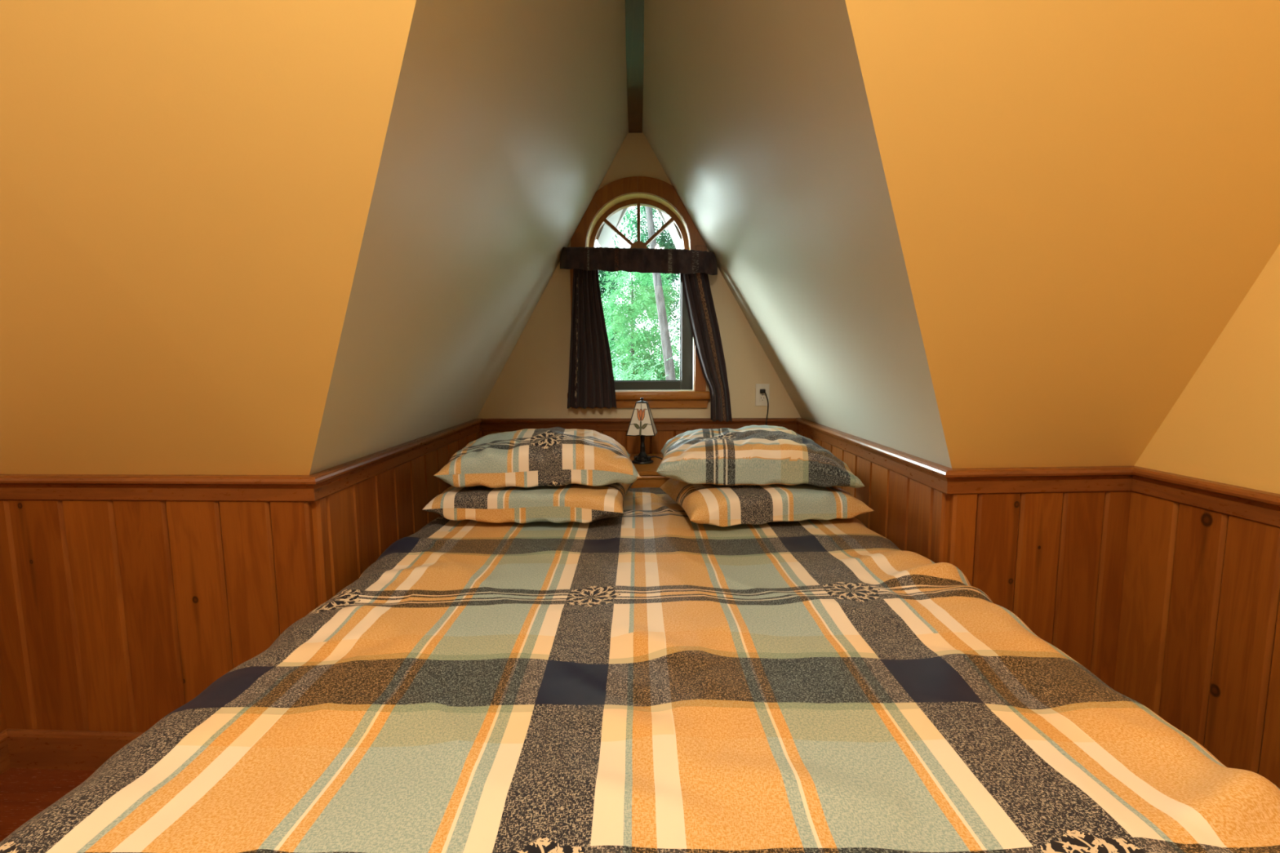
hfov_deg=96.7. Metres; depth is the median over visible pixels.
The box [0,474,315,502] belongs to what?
trim
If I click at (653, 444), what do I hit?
panelling
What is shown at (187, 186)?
ceiling
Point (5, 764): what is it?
baseboard
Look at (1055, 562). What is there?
panelling
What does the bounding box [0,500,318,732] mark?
panelling
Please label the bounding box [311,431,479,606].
panelling
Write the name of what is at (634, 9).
trim
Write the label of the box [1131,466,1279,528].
trim
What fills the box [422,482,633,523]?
pillow
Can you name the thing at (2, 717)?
panelling
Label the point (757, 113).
ceiling
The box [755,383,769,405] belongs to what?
wall outlet
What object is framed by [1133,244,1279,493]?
wall
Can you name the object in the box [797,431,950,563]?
panelling
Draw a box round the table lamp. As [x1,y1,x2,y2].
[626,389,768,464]
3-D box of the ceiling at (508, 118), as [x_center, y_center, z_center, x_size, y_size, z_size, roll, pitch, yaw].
[-0.461,-0.673,1.765,0.897,1.519,2.368,0,6,0]
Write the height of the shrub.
4.343 m
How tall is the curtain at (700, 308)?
0.787 m
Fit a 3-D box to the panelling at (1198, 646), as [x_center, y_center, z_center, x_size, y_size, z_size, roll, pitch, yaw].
[1.427,0.731,-0.466,0.068,0.809,4.101,-1,6,-2]
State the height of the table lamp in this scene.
0.335 m
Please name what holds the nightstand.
on the floor
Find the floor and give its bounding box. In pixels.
[0,768,95,842]
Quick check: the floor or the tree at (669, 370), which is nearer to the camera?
the floor
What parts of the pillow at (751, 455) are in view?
panel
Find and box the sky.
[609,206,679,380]
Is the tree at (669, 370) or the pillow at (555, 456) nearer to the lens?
the pillow at (555, 456)
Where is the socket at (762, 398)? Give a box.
[759,395,765,401]
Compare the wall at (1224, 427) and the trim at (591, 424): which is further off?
the trim at (591, 424)
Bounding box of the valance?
[560,246,717,275]
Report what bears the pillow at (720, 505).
on the duvet
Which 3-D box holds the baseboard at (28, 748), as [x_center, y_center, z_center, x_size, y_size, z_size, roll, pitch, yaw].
[-1.278,0.884,1.542,0.930,0.105,0.015,0,6,3]
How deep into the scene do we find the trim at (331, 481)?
1.84 m
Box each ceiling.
[0,0,1279,475]
[309,0,628,475]
[642,0,951,468]
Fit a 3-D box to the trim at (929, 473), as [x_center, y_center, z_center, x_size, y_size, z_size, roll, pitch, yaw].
[0.812,0.068,2.211,0.037,0.066,1.492,0,6,0]
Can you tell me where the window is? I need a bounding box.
[567,176,710,408]
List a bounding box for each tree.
[596,205,675,380]
[598,270,644,379]
[598,271,679,380]
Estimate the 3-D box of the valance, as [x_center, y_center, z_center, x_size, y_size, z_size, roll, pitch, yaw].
[-0.012,-0.825,2.827,0.802,0.164,0.122,0,6,2]
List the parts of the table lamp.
lamp shade, post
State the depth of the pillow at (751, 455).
1.86 m
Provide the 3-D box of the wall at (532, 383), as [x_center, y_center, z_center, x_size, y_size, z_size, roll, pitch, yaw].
[-0.018,-0.793,2.970,1.705,1.494,0.130,0,6,2]
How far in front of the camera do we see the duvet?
0.83 m
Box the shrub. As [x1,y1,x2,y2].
[608,343,674,380]
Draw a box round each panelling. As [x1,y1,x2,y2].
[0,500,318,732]
[0,679,7,732]
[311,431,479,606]
[479,431,797,453]
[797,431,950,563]
[946,491,1131,689]
[1114,491,1279,789]
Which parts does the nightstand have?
panel, moulding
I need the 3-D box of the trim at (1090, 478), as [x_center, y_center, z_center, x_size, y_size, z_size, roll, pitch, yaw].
[1.057,0.143,1.500,0.540,0.066,0.037,-1,6,-3]
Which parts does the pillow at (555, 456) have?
panel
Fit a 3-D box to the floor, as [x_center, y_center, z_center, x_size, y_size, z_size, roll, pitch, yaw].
[-0.136,1.092,0.325,3.234,0.060,5.614,0,6,0]
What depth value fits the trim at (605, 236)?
3.20 m
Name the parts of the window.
sill, arch sash, sash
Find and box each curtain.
[567,268,616,408]
[680,272,732,422]
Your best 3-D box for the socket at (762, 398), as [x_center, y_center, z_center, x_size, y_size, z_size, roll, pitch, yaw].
[0.633,-0.144,2.939,0.033,0.029,0.003,0,6,2]
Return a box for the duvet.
[0,487,1279,852]
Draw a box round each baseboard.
[0,728,10,774]
[6,728,144,770]
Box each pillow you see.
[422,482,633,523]
[433,426,640,488]
[656,425,864,488]
[659,478,874,527]
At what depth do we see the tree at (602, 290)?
24.86 m
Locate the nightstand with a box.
[629,453,670,488]
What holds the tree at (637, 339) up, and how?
on the ground
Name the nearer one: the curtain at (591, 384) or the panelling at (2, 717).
the panelling at (2, 717)
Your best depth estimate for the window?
2.94 m
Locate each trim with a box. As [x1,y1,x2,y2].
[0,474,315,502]
[310,418,481,502]
[480,417,798,431]
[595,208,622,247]
[625,0,644,133]
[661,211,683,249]
[795,417,951,494]
[945,466,1133,494]
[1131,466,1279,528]
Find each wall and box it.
[476,132,800,418]
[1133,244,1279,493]

